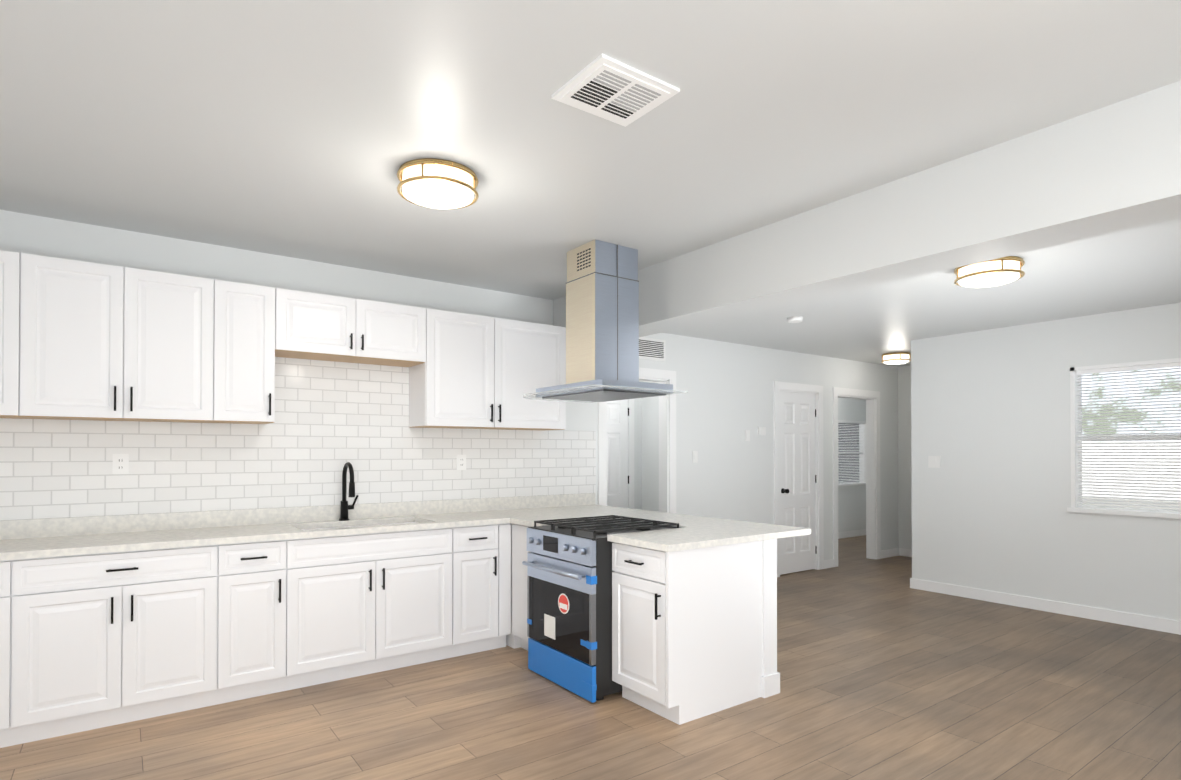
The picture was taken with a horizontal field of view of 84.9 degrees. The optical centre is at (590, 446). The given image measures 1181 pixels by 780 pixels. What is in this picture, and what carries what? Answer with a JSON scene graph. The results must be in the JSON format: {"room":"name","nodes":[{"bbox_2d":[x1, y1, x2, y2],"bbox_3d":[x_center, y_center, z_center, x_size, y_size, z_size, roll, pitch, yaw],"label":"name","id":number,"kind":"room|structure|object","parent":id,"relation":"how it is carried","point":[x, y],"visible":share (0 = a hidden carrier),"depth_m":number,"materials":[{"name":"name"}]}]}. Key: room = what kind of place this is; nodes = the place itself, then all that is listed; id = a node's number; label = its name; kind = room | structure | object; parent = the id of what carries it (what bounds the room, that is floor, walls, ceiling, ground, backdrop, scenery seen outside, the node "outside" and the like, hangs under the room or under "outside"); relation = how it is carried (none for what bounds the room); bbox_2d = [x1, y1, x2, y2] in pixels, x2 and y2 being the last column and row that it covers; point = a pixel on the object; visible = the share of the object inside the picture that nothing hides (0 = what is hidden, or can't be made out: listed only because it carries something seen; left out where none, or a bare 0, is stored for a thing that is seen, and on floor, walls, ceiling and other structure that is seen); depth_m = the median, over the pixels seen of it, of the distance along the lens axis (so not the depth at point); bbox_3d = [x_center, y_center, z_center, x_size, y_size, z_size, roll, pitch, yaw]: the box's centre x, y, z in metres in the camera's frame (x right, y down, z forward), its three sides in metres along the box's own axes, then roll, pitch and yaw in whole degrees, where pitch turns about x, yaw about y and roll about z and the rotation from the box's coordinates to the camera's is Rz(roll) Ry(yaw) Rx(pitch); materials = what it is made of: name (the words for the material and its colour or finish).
{"room":"kitchen","nodes":[
{"label":"kitchen","id":0,"kind":"room"},
{"bbox_2d":[0,210,898,559],"bbox_3d":[0.125,0.103,5.795,9.990,2.650,0.120,0,-1,-36],"label":"wall","id":1,"kind":"structure","parent":0,"point":[724,400],"depth_m":6.35,"materials":[{"name":"white paint"}]},
{"bbox_2d":[0,357,595,520],"bbox_3d":[-1.857,-0.092,4.279,4.700,0.985,0.004,0,-1,-36],"label":"tile backsplash","id":2,"kind":"structure","parent":1,"relation":"attached to","point":[332,418],"depth_m":4.22,"materials":[{"name":"white tile"}]},
{"bbox_2d":[112,454,128,473],"bbox_3d":[-2.674,0.101,3.675,0.074,0.116,0.010,0,-1,-36],"label":"outlet","id":3,"kind":"object","parent":2,"relation":"attached to","point":[120,463],"visible":1,"depth_m":3.67,"materials":[{"name":"white plastic"}]},
{"bbox_2d":[457,455,465,469],"bbox_3d":[-0.979,0.121,4.907,0.074,0.116,0.010,0,-1,-36],"label":"outlet","id":4,"kind":"object","parent":2,"relation":"attached to","point":[461,462],"visible":1,"depth_m":4.91,"materials":[{"name":"white plastic"}]},
{"bbox_2d":[598,367,675,512],"bbox_3d":[0.409,0.352,5.989,0.930,2.155,0.136,0,-1,-36],"label":"door frame","id":5,"kind":"structure","parent":1,"relation":"attached to","point":[667,453],"depth_m":6.18,"materials":[{"name":"white wood"}]},
{"bbox_2d":[639,337,665,360],"bbox_3d":[0.556,-0.910,6.034,0.380,0.200,0.013,0,-1,-36],"label":"air vent","id":6,"kind":"object","parent":1,"relation":"in","point":[651,349],"visible":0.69,"depth_m":6.04,"materials":[{"name":"white plastic"}]},
{"bbox_2d":[692,451,697,462],"bbox_3d":[1.033,0.103,6.374,0.070,0.115,0.010,0,-1,-36],"label":"light switch","id":7,"kind":"object","parent":1,"relation":"attached to","point":[694,456],"visible":1,"depth_m":6.37,"materials":[{"name":"white plastic"}]},
{"bbox_2d":[758,427,765,434],"bbox_3d":[1.846,-0.162,6.958,0.110,0.085,0.026,0,-1,-36],"label":"thermostat","id":8,"kind":"object","parent":1,"relation":"attached to","point":[761,430],"visible":0.93,"depth_m":6.94,"materials":[{"name":"white plastic"}]},
{"bbox_2d":[780,391,816,574],"bbox_3d":[2.379,0.409,7.353,0.692,2.040,0.117,0,-1,-36],"label":"closet door","id":9,"kind":"structure","parent":1,"relation":"in","point":[797,462],"depth_m":7.37,"materials":[{"name":"white wood"}]},
{"bbox_2d":[774,381,823,576],"bbox_3d":[2.342,0.364,7.394,0.890,2.155,0.136,0,-1,-36],"label":"door frame","id":10,"kind":"structure","parent":1,"relation":"attached to","point":[779,386],"depth_m":7.55,"materials":[{"name":"white wood"}]},
{"bbox_2d":[832,387,880,566],"bbox_3d":[3.284,0.370,8.079,1.020,2.155,0.136,0,-1,-36],"label":"door frame","id":11,"kind":"structure","parent":1,"relation":"attached to","point":[873,501],"depth_m":8.29,"materials":[{"name":"white wood"}]},
{"bbox_2d":[881,548,898,558],"bbox_3d":[3.908,1.400,8.451,0.435,0.100,0.014,0,-1,-36],"label":"baseboard","id":12,"kind":"structure","parent":1,"relation":"attached to","point":[890,552],"depth_m":8.45,"materials":[{"name":"white"}]},
{"bbox_2d":[0,535,1180,779],"bbox_3d":[2.359,1.470,4.836,12.650,0.100,8.800,0,-1,-36],"label":"floor","id":13,"kind":"structure","parent":0,"point":[886,671],"depth_m":3.33,"materials":[{"name":"brown wood"}]},
{"bbox_2d":[0,250,810,747],"bbox_3d":[-1.209,0.226,3.385,4.660,2.365,2.192,0,-1,-36],"label":"kitchen cabinets","id":14,"kind":"object","parent":13,"relation":"on","point":[108,620],"visible":1,"depth_m":3.57,"materials":[{"name":"white wood"}]},
{"bbox_2d":[339,462,357,520],"bbox_3d":[-1.580,0.300,4.285,0.125,0.392,0.230,0,-1,-36],"label":"faucet","id":15,"kind":"object","parent":14,"relation":"on","point":[347,512],"depth_m":4.32,"materials":[{"name":"black metal"}]},
{"bbox_2d":[0,493,810,560],"bbox_3d":[-1.209,0.456,3.383,4.660,0.135,2.192,0,-1,-36],"label":"countertop","id":16,"kind":"structure","parent":14,"relation":"on","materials":[{"name":"stone"}]},
{"bbox_2d":[522,515,682,702],"bbox_3d":[0.074,0.942,3.990,0.787,0.943,0.688,0,-1,-36],"label":"stove","id":17,"kind":"object","parent":13,"relation":"on","point":[568,563],"visible":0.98,"depth_m":3.71,"materials":[{"name":"silver metal"}]},
{"bbox_2d":[0,0,1180,299],"bbox_3d":[-0.264,-1.306,1.605,4.420,0.100,6.460,0,-1,-36],"label":"ceiling","id":18,"kind":"structure","parent":0,"point":[298,128],"depth_m":2.40,"materials":[{"name":"white paint"}]},
{"bbox_2d":[397,158,478,208],"bbox_3d":[-0.700,-1.191,2.968,0.365,0.108,0.365,0,-1,-36],"label":"kitchen ceiling light","id":19,"kind":"object","parent":18,"relation":"attached to","point":[434,183],"visible":1,"depth_m":2.87,"materials":[{"name":"white glass"}]},
{"bbox_2d":[523,240,687,402],"bbox_3d":[0.074,-0.773,4.077,0.680,0.924,0.980,0,-1,-36],"label":"range hood","id":20,"kind":"object","parent":18,"relation":"hanging from","point":[602,324],"visible":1,"depth_m":3.95,"materials":[{"name":"silver metal"}]},
{"bbox_2d":[551,54,679,126],"bbox_3d":[0.086,-1.242,2.279,0.340,0.017,0.300,0,-1,-36],"label":"ceiling vent","id":21,"kind":"object","parent":18,"relation":"in","point":[604,86],"visible":1,"depth_m":2.25,"materials":[{"name":"white plastic"}]},
{"bbox_2d":[634,381,641,509],"bbox_3d":[-0.095,0.214,7.031,1.850,2.450,0.120,0,-1,-36],"label":"wall","id":22,"kind":"structure","parent":0,"point":[637,401],"depth_m":7.42,"materials":[{"name":"white paint"}]},
{"bbox_2d":[607,399,628,507],"bbox_3d":[0.159,0.412,7.081,0.730,2.030,0.093,0,-1,-36],"label":"hall door","id":23,"kind":"structure","parent":22,"relation":"in","point":[617,453],"depth_m":7.24,"materials":[{"name":"white wood"}]},
{"bbox_2d":[642,381,658,511],"bbox_3d":[0.943,0.214,7.075,0.120,2.450,0.990,0,-1,-36],"label":"wall","id":24,"kind":"structure","parent":0,"point":[646,453],"depth_m":7.33,"materials":[{"name":"white paint"}]},
{"bbox_2d":[838,398,865,531],"bbox_3d":[3.519,0.213,10.028,4.120,2.500,0.120,0,-1,-36],"label":"wall","id":25,"kind":"structure","parent":0,"point":[851,508],"depth_m":10.46,"materials":[{"name":"white paint"}]},
{"bbox_2d":[838,529,865,538],"bbox_3d":[3.538,1.413,9.950,3.830,0.100,0.014,0,-1,-36],"label":"baseboard","id":26,"kind":"structure","parent":25,"relation":"attached to","point":[854,533],"depth_m":10.44,"materials":[{"name":"white wood"}]},
{"bbox_2d":[838,420,865,485],"bbox_3d":[4.227,0.112,10.526,0.890,1.050,0.150,0,-1,-36],"label":"window","id":27,"kind":"structure","parent":25,"relation":"in","point":[839,421],"depth_m":10.73,"materials":[{"name":"white"}]},
{"bbox_2d":[838,423,864,482],"bbox_3d":[4.234,0.107,10.516,0.780,0.972,0.025,0,-1,-36],"label":"window blinds","id":28,"kind":"object","parent":27,"relation":"attached to","point":[851,455],"visible":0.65,"depth_m":10.53,"materials":[{"name":"white plastic"}]},
{"bbox_2d":[553,80,1180,336],"bbox_3d":[1.672,-1.075,2.936,0.300,0.440,6.340,0,-1,-36],"label":"soffit","id":29,"kind":"structure","parent":0,"point":[1113,168],"depth_m":2.83,"materials":[{"name":"white paint"}]},
{"bbox_2d":[898,366,911,548],"bbox_3d":[4.496,0.123,8.175,0.120,2.650,1.170,0,-1,-36],"label":"wall","id":30,"kind":"structure","parent":0,"point":[904,469],"depth_m":8.54,"materials":[{"name":"white paint"}]},
{"bbox_2d":[899,548,911,556],"bbox_3d":[4.436,1.398,8.133,0.014,0.100,1.150,0,-1,-36],"label":"baseboard","id":31,"kind":"structure","parent":30,"relation":"attached to","point":[902,551],"depth_m":8.51,"materials":[{"name":"white wood"}]},
{"bbox_2d":[661,218,1180,366],"bbox_3d":[3.890,-1.191,4.623,5.290,0.200,6.460,0,-1,-36],"label":"ceiling","id":32,"kind":"structure","parent":0,"point":[1136,268],"depth_m":4.89,"materials":[{"name":"white paint"}]},
{"bbox_2d":[787,316,802,322],"bbox_3d":[1.726,-1.067,5.447,0.130,0.035,0.130,0,-1,-36],"label":"smoke detector","id":33,"kind":"object","parent":32,"relation":"attached to","point":[795,319],"visible":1,"depth_m":5.40,"materials":[{"name":"white plastic"}]},
{"bbox_2d":[881,352,910,363],"bbox_3d":[3.534,-1.014,7.466,0.315,0.108,0.315,0,-1,-36],"label":"light","id":34,"kind":"object","parent":32,"relation":"attached to","point":[896,358],"visible":1,"depth_m":7.36,"materials":[{"name":"white glass"}]},
{"bbox_2d":[954,256,1024,287],"bbox_3d":[2.405,-1.043,3.901,0.365,0.108,0.365,0,-1,-36],"label":"ceiling light","id":35,"kind":"object","parent":32,"relation":"attached to","point":[998,271],"visible":0.94,"depth_m":3.80,"materials":[{"name":"white glass"}]},
{"bbox_2d":[911,302,1180,620],"bbox_3d":[4.804,0.093,4.554,0.160,2.650,5.050,0,-1,-36],"label":"wall","id":36,"kind":"structure","parent":0,"point":[991,427],"depth_m":5.72,"materials":[{"name":"white paint"}]},
{"bbox_2d":[928,456,940,467],"bbox_3d":[3.385,0.153,6.360,0.010,0.115,0.115,0,-1,-36],"label":"light switch","id":37,"kind":"object","parent":36,"relation":"attached to","point":[934,461],"visible":1,"depth_m":6.36,"materials":[{"name":"white plastic"}]},
{"bbox_2d":[910,578,1180,634],"bbox_3d":[4.729,1.368,4.498,0.014,0.100,5.064,0,-1,-36],"label":"baseboard","id":38,"kind":"structure","parent":36,"relation":"attached to","point":[1133,620],"depth_m":5.52,"materials":[{"name":"white"}]},
{"bbox_2d":[1067,358,1180,518],"bbox_3d":[4.559,-0.062,4.866,0.190,1.215,1.580,0,-1,-36],"label":"window","id":39,"kind":"structure","parent":36,"relation":"in","point":[1074,409],"depth_m":5.42,"materials":[{"name":"white plastic"}]},
{"bbox_2d":[1076,362,1180,511],"bbox_3d":[4.541,-0.071,4.853,0.035,1.136,1.476,0,-1,-36],"label":"window blinds","id":40,"kind":"object","parent":39,"relation":"attached to","point":[1153,366],"visible":1,"depth_m":5.15,"materials":[{"name":"white plastic"}]},
{"label":"outside","id":41,"kind":"structure","parent":0,"visible":0},
{"bbox_2d":[1082,367,1180,511],"bbox_3d":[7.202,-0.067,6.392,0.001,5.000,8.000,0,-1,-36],"label":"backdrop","id":42,"kind":"structure","parent":41,"point":[1131,432],"depth_m":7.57,"materials":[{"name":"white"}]}
]}

